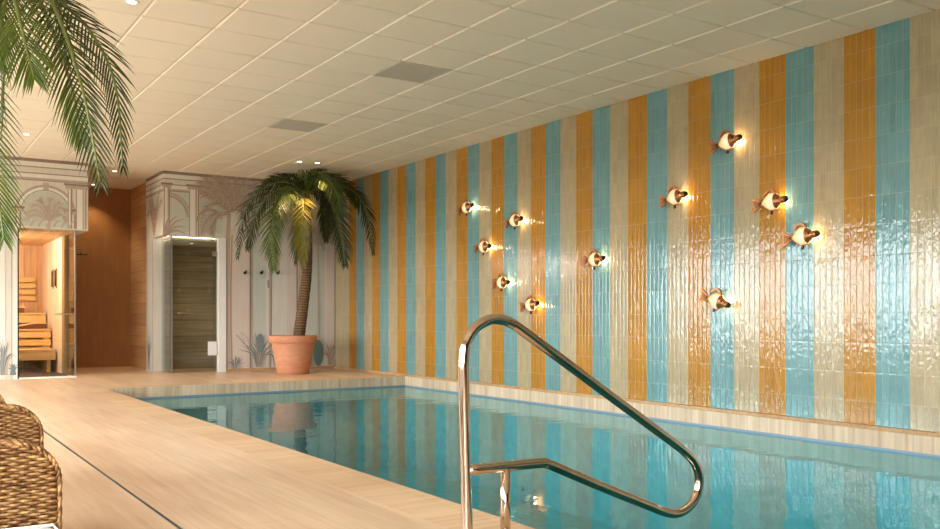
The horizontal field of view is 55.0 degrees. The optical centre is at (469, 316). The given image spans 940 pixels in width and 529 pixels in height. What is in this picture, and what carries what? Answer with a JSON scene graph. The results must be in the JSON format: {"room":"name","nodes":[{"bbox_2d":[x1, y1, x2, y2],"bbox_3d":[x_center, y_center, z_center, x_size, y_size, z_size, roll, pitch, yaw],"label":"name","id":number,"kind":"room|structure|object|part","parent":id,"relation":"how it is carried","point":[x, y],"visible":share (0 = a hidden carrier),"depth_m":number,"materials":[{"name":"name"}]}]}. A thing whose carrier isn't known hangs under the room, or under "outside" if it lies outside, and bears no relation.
{"room":"indoor swimming pool","nodes":[
{"label":"indoor swimming pool","id":0,"kind":"room"},
{"bbox_2d":[19,245,41,367],"bbox_3d":[-8.963,-0.204,16.525,2.176,2.330,0.120,0,0,-33],"label":"wall","id":1,"kind":"structure","parent":0,"point":[30,256],"depth_m":16.93,"materials":[{"name":"wood"}]},
{"bbox_2d":[19,277,34,300],"bbox_3d":[-8.682,-0.517,16.602,1.230,0.437,0.054,0,0,-33],"label":"slatted backrest","id":2,"kind":"object","parent":1,"relation":"attached to","point":[21,279],"visible":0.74,"depth_m":16.84,"materials":[{"name":"brown wood"}]},
{"bbox_2d":[0,156,89,379],"bbox_3d":[-8.829,-0.770,14.653,4.360,3.463,3.405,0,0,-33],"label":"wall","id":3,"kind":"structure","parent":0,"point":[55,193],"depth_m":13.96,"materials":[{"name":"beige paint"}]},
{"bbox_2d":[18,227,18,378],"bbox_3d":[-6.952,-0.204,13.872,0.018,2.330,0.060,0,0,-33],"label":"door frame","id":4,"kind":"structure","parent":3,"relation":"attached to","point":[18,227],"depth_m":13.85,"materials":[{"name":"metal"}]},
{"bbox_2d":[19,376,76,378],"bbox_3d":[-6.610,0.951,14.118,0.822,0.020,0.120,0,0,-33],"label":"sill","id":5,"kind":"structure","parent":3,"relation":"attached to","point":[47,376],"depth_m":14.07,"materials":[{"name":"white paint"}]},
{"bbox_2d":[37,230,75,376],"bbox_3d":[-6.589,-0.211,14.084,0.816,2.305,0.100,0,0,-33],"label":"door","id":6,"kind":"structure","parent":3,"relation":"in","point":[37,230],"depth_m":14.30,"materials":[{"name":"clear glass"}]},
{"bbox_3d":[-6.395,-0.039,14.192,0.281,0.022,0.070,0,0,-33],"label":"handle","id":7,"kind":"part","parent":6,"relation":"part of","materials":[{"name":"wood"}]},
{"bbox_2d":[19,228,73,245],"bbox_3d":[-8.053,-1.354,15.166,2.100,0.030,3.150,0,0,-33],"label":"ceiling","id":8,"kind":"structure","parent":0,"point":[40,237],"depth_m":14.89,"materials":[{"name":"wood"}]},
{"bbox_2d":[42,237,61,372],"bbox_3d":[-7.435,-0.204,16.086,0.060,2.330,2.280,0,0,-33],"label":"wall","id":9,"kind":"structure","parent":0,"point":[51,251],"depth_m":15.86,"materials":[{"name":"wood"}]},
{"bbox_2d":[51,269,53,288],"bbox_3d":[-7.320,-0.659,15.815,0.041,0.340,0.060,0,0,-33],"label":"gauge","id":10,"kind":"object","parent":9,"relation":"attached to","point":[52,271],"visible":1,"depth_m":15.80,"materials":[{"name":"wood"}]},
{"bbox_2d":[54,268,56,287],"bbox_3d":[-7.130,-0.659,15.522,0.041,0.340,0.060,0,0,-33],"label":"gauge","id":11,"kind":"object","parent":9,"relation":"attached to","point":[55,271],"visible":1,"depth_m":15.51,"materials":[{"name":"wood"}]},
{"bbox_2d":[68,187,130,367],"bbox_3d":[-7.192,-0.770,17.103,1.424,3.463,0.120,0,0,-33],"label":"wall","id":12,"kind":"structure","parent":0,"point":[103,275],"depth_m":17.16,"materials":[{"name":"wood"}]},
{"bbox_2d":[131,182,145,368],"bbox_3d":[-6.130,-0.770,16.887,0.120,3.463,1.640,0,0,-33],"label":"wall","id":13,"kind":"structure","parent":0,"point":[138,194],"depth_m":16.90,"materials":[{"name":"wood"}]},
{"bbox_2d":[164,237,215,368],"bbox_3d":[-4.988,-0.254,16.257,1.250,2.430,1.300,0,0,-33],"label":"wall","id":14,"kind":"structure","parent":0,"point":[194,267],"depth_m":16.78,"materials":[{"name":"tile"}]},
{"bbox_2d":[164,238,215,246],"bbox_3d":[-4.965,-1.324,16.213,1.060,0.030,1.200,0,0,-33],"label":"ceiling","id":15,"kind":"structure","parent":0,"point":[176,242],"depth_m":15.94,"materials":[{"name":"paint"}]},
{"bbox_2d":[0,366,447,528],"bbox_3d":[-1.453,1.028,7.284,8.900,0.146,24.000,0,0,-33],"label":"floor","id":16,"kind":"structure","parent":0,"point":[195,481],"depth_m":5.56,"materials":[{"name":"stone"}]},
{"bbox_2d":[0,395,5,403],"bbox_3d":[-2.297,0.635,3.692,0.753,0.652,0.514,0,0,-33],"label":"wicker chair","id":17,"kind":"object","parent":16,"relation":"on","point":[2,401],"visible":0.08,"depth_m":4.03,"materials":[{"name":"brown wicker"}]},
{"bbox_2d":[0,404,43,447],"bbox_3d":[-1.730,0.635,2.843,0.753,0.652,0.514,0,0,-33],"label":"wicker chair","id":18,"kind":"object","parent":16,"relation":"on","point":[26,425],"visible":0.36,"depth_m":3.15,"materials":[{"name":"brown wicker"}]},
{"bbox_2d":[0,438,62,528],"bbox_3d":[-1.253,0.635,1.931,0.753,0.652,0.514,0,0,-33],"label":"wicker chair","id":19,"kind":"object","parent":16,"relation":"on","point":[31,481],"visible":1,"depth_m":2.24,"materials":[{"name":"brown wicker"}]},
{"bbox_3d":[-1.367,0.607,2.108,0.700,0.569,0.063,0,0,-33],"label":"frame","id":20,"kind":"part","parent":19,"relation":"part of","materials":[{"name":"wicker"}]},
{"bbox_2d":[21,527,51,528],"bbox_3d":[-1.222,0.576,1.894,0.714,0.126,0.418,0,0,-33],"label":"seat cushion","id":21,"kind":"object","parent":19,"relation":"on","point":[21,527],"depth_m":2.19,"materials":[{"name":"white fabric"}]},
{"bbox_2d":[19,313,45,368],"bbox_3d":[-8.713,0.443,16.135,1.970,1.024,0.634,0,0,-33],"label":"bench","id":22,"kind":"object","parent":16,"relation":"on","point":[23,317],"visible":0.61,"depth_m":16.30,"materials":[{"name":"brown wood"}]},
{"bbox_2d":[19,306,24,312],"bbox_3d":[-8.276,-0.127,16.256,0.434,0.115,0.284,0,0,-33],"label":"headrest cover","id":23,"kind":"object","parent":22,"relation":"on","point":[21,308],"visible":0.26,"depth_m":16.23,"materials":[{"name":"brown wood"}]},
{"bbox_3d":[-8.125,0.459,16.855,0.060,0.992,0.050,0,0,-33],"label":"leg","id":24,"kind":"part","parent":22,"relation":"part of","materials":[{"name":"brown wood"}]},
{"bbox_2d":[19,329,50,370],"bbox_3d":[-8.375,0.586,15.615,1.970,0.739,0.554,0,0,-33],"label":"bench","id":25,"kind":"object","parent":16,"relation":"on","point":[43,341],"visible":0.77,"depth_m":15.80,"materials":[{"name":"brown wood"}]},
{"bbox_2d":[19,322,46,328],"bbox_3d":[-7.720,0.158,15.913,0.434,0.115,0.284,0,0,-33],"label":"headrest cover","id":26,"kind":"object","parent":25,"relation":"on","point":[36,325],"visible":0.98,"depth_m":15.82,"materials":[{"name":"brown wood"}]},
{"bbox_3d":[-7.765,0.602,16.301,0.060,0.707,0.050,0,0,-33],"label":"leg","id":27,"kind":"part","parent":25,"relation":"part of","materials":[{"name":"brown wood"}]},
{"bbox_2d":[19,348,55,371],"bbox_3d":[-8.073,0.758,15.150,1.970,0.394,0.504,0,0,-33],"label":"bench","id":28,"kind":"object","parent":16,"relation":"on","point":[48,354],"visible":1,"depth_m":15.38,"materials":[{"name":"brown wood"}]},
{"bbox_3d":[-7.449,0.774,15.815,0.060,0.362,0.050,0,0,-33],"label":"leg","id":29,"kind":"part","parent":28,"relation":"part of","materials":[{"name":"brown wood"}]},
{"bbox_3d":[-7.237,0.774,15.488,0.060,0.362,0.050,0,0,-33],"label":"leg","id":30,"kind":"part","parent":28,"relation":"part of","materials":[{"name":"brown wood"}]},
{"bbox_2d":[62,236,67,374],"bbox_3d":[-6.746,-0.189,15.026,0.060,2.300,0.250,0,0,-33],"label":"post","id":31,"kind":"object","parent":16,"relation":"on","point":[64,238],"visible":1,"depth_m":14.92,"materials":[{"name":"beige wood"}]},
{"bbox_2d":[0,0,135,252],"bbox_3d":[-2.782,-0.680,4.979,1.356,3.283,2.600,0,0,-33],"label":"potted palm","id":32,"kind":"object","parent":16,"relation":"on","point":[33,72],"visible":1,"depth_m":4.28,"materials":[{"name":"plant"}]},
{"bbox_2d":[43,430,182,528],"bbox_3d":[-1.863,0.961,4.931,0.018,0.003,20.300,0,0,-33],"label":"drain","id":33,"kind":"object","parent":16,"relation":"on","point":[44,431],"visible":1,"depth_m":5.07,"materials":[{"name":"metal"}]},
{"bbox_2d":[234,168,377,373],"bbox_3d":[-2.787,-0.819,15.047,2.198,3.560,2.180,0,0,16],"label":"potted palm","id":34,"kind":"object","parent":16,"relation":"on","point":[292,353],"visible":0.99,"depth_m":14.90,"materials":[{"name":"plant"}]},
{"bbox_2d":[135,385,939,528],"bbox_3d":[1.416,1.806,6.608,4.825,1.410,16.140,0,0,-33],"label":"swimming pool","id":35,"kind":"object","parent":16,"relation":"in","point":[753,479],"visible":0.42,"depth_m":10.06,"materials":[{"name":"liquid"}]},
{"bbox_2d":[75,375,534,528],"bbox_3d":[1.229,1.031,6.684,5.055,0.140,16.270,0,0,-33],"label":"pool edge","id":36,"kind":"structure","parent":35,"relation":"on","point":[445,513],"depth_m":6.83,"materials":[{"name":"tile"}]},
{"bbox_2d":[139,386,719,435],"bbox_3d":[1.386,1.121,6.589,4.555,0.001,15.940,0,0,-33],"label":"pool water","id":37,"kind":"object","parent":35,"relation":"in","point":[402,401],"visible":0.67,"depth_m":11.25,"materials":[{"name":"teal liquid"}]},
{"bbox_2d":[405,376,939,454],"bbox_3d":[3.367,1.031,7.876,0.170,0.140,15.940,0,0,-33],"label":"pool edge","id":38,"kind":"structure","parent":35,"relation":"on","point":[867,437],"depth_m":8.94,"materials":[{"name":"tile"}]},
{"bbox_2d":[458,314,703,528],"bbox_3d":[0.547,0.481,4.072,1.439,0.986,0.112,0,0,-33],"label":"handrail","id":39,"kind":"object","parent":16,"relation":"on","point":[467,469],"visible":1,"depth_m":3.86,"materials":[{"name":"metal"}]},
{"bbox_3d":[0.150,0.798,3.813,0.043,0.321,0.043,0,0,-33],"label":"support post","id":40,"kind":"part","parent":39,"relation":"part of","materials":[{"name":"metal"}]},
{"bbox_2d":[146,171,335,371],"bbox_3d":[-4.068,-0.798,16.491,3.333,3.556,1.204,0,0,-31],"label":"wall","id":41,"kind":"structure","parent":0,"point":[259,306],"depth_m":15.92,"materials":[{"name":"beige paint"}]},
{"bbox_2d":[161,236,225,372],"bbox_3d":[-4.822,-0.204,15.742,0.932,2.330,0.695,0,0,-33],"label":"door frame","id":42,"kind":"structure","parent":41,"relation":"attached to","point":[220,242],"depth_m":15.66,"materials":[{"name":"white paint"}]},
{"bbox_2d":[177,236,217,372],"bbox_3d":[-4.694,-0.205,15.437,0.766,2.308,0.112,0,0,-33],"label":"door","id":43,"kind":"structure","parent":41,"relation":"in","point":[212,346],"depth_m":15.61,"materials":[{"name":"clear glass"}]},
{"bbox_3d":[-4.459,0.551,15.609,0.150,0.240,0.020,0,0,-33],"label":"hinge plate","id":44,"kind":"part","parent":43,"relation":"part of","materials":[{"name":"white paint"}]},
{"bbox_2d":[226,365,335,371],"bbox_3d":[-3.381,0.936,16.280,2.070,0.050,0.012,0,0,-33],"label":"baseboard","id":45,"kind":"structure","parent":41,"relation":"attached to","point":[331,366],"depth_m":16.06,"materials":[{"name":"brown wood"}]},
{"bbox_2d":[268,335,316,373],"bbox_3d":[-2.990,0.640,15.234,0.816,0.642,0.816,0,0,-33],"label":"pot","id":46,"kind":"object","parent":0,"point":[292,353],"depth_m":14.96,"materials":[{"name":"ceramic"}]},
{"bbox_2d":[0,0,939,189],"bbox_3d":[-1.458,-2.482,7.282,8.690,0.060,23.800,0,0,-33],"label":"ceiling","id":47,"kind":"structure","parent":0,"point":[209,78],"depth_m":8.84,"materials":[{"name":"tile"}]},
{"bbox_2d":[124,0,139,4],"bbox_3d":[-2.635,-2.449,7.029,0.116,0.006,0.116,0,0,-33],"label":"recessed light","id":48,"kind":"object","parent":47,"relation":"in","point":[130,2],"visible":1,"depth_m":7.04,"materials":[{"name":"white paint"}]},
{"bbox_2d":[267,118,327,131],"bbox_3d":[-2.216,-2.458,11.595,0.592,0.012,0.592,0,0,-33],"label":"ceiling vent","id":49,"kind":"object","parent":47,"relation":"in","point":[288,124],"visible":1,"depth_m":11.59,"materials":[{"name":"grey metal"}]},
{"bbox_2d":[372,60,452,82],"bbox_3d":[-0.582,-2.458,9.079,0.592,0.012,0.592,0,0,-33],"label":"ceiling vent","id":50,"kind":"object","parent":47,"relation":"in","point":[400,70],"visible":1,"depth_m":9.07,"materials":[{"name":"grey metal"}]},
{"bbox_2d":[335,9,939,432],"bbox_3d":[3.076,-0.795,8.379,0.150,3.513,20.700,0,0,-33],"label":"wall","id":51,"kind":"structure","parent":0,"point":[844,326],"depth_m":9.32,"materials":[{"name":"tile"}]},
{"bbox_2d":[457,199,473,215],"bbox_3d":[-0.065,-1.562,12.952,0.133,0.244,0.406,0,0,-33],"label":"lamp","id":52,"kind":"object","parent":51,"relation":"attached to","point":[466,208],"visible":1,"depth_m":12.88,"materials":[{"name":"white glass"}]},
{"bbox_2d":[474,238,491,255],"bbox_3d":[0.176,-0.973,12.581,0.133,0.246,0.402,0,0,-33],"label":"lamp","id":53,"kind":"object","parent":51,"relation":"attached to","point":[483,246],"visible":1,"depth_m":12.51,"materials":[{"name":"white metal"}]},
{"bbox_2d":[491,273,509,290],"bbox_3d":[0.415,-0.464,12.213,0.133,0.246,0.402,0,0,-33],"label":"lamp","id":54,"kind":"object","parent":51,"relation":"attached to","point":[502,282],"visible":1,"depth_m":12.14,"materials":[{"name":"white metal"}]},
{"bbox_2d":[504,211,523,229],"bbox_3d":[0.579,-1.273,11.961,0.133,0.245,0.405,0,0,-33],"label":"lamp","id":55,"kind":"object","parent":51,"relation":"attached to","point":[515,220],"visible":1,"depth_m":11.89,"materials":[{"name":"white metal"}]},
{"bbox_2d":[519,295,539,313],"bbox_3d":[0.769,-0.152,11.668,0.133,0.244,0.406,0,0,-33],"label":"lamp","id":56,"kind":"object","parent":51,"relation":"attached to","point":[531,304],"visible":1,"depth_m":11.60,"materials":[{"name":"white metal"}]},
{"bbox_2d":[581,249,605,269],"bbox_3d":[1.451,-0.673,10.619,0.133,0.246,0.403,0,0,-33],"label":"lamp","id":57,"kind":"object","parent":51,"relation":"attached to","point":[595,259],"visible":1,"depth_m":10.56,"materials":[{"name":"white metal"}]},
{"bbox_2d":[334,366,939,436],"bbox_3d":[3.053,0.944,8.245,0.035,0.034,20.500,0,0,-33],"label":"baseboard","id":58,"kind":"structure","parent":51,"relation":"attached to","point":[845,424],"depth_m":9.20,"materials":[{"name":"beige tile"}]},
{"bbox_2d":[658,186,687,208],"bbox_3d":[2.148,-1.263,9.547,0.133,0.245,0.405,0,0,-33],"label":"lamp","id":59,"kind":"object","parent":51,"relation":"attached to","point":[675,196],"visible":1,"depth_m":9.48,"materials":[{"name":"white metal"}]},
{"bbox_2d":[698,288,730,311],"bbox_3d":[2.456,-0.165,9.073,0.133,0.239,0.412,0,0,-33],"label":"lamp","id":60,"kind":"object","parent":51,"relation":"attached to","point":[716,300],"visible":1,"depth_m":9.00,"materials":[{"name":"white glass"}]},
{"bbox_2d":[709,129,742,153],"bbox_3d":[2.534,-1.732,8.951,0.133,0.244,0.406,0,0,-33],"label":"lamp","id":61,"kind":"object","parent":51,"relation":"attached to","point":[727,141],"visible":1,"depth_m":8.89,"materials":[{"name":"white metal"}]},
{"bbox_2d":[751,188,787,214],"bbox_3d":[2.824,-1.083,8.506,0.133,0.246,0.403,0,0,-33],"label":"lamp","id":62,"kind":"object","parent":51,"relation":"attached to","point":[771,202],"visible":1,"depth_m":8.45,"materials":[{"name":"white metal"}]},
{"bbox_2d":[781,223,819,248],"bbox_3d":[3.009,-0.733,8.221,0.133,0.246,0.404,0,0,-33],"label":"lamp","id":63,"kind":"object","parent":51,"relation":"attached to","point":[802,236],"visible":1,"depth_m":8.16,"materials":[{"name":"brown metal"}]},
{"bbox_3d":[-7.442,-0.204,16.166,0.015,2.330,1.420,0,0,-33],"label":"wall","id":64,"kind":"structure","parent":0,"visible":0},
{"bbox_2d":[68,248,86,254],"bbox_3d":[-7.162,-1.183,16.216,0.540,0.141,0.240,0,0,-33],"label":"shower head","id":65,"kind":"object","parent":64,"relation":"attached to","point":[68,248],"visible":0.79,"depth_m":16.23}
]}

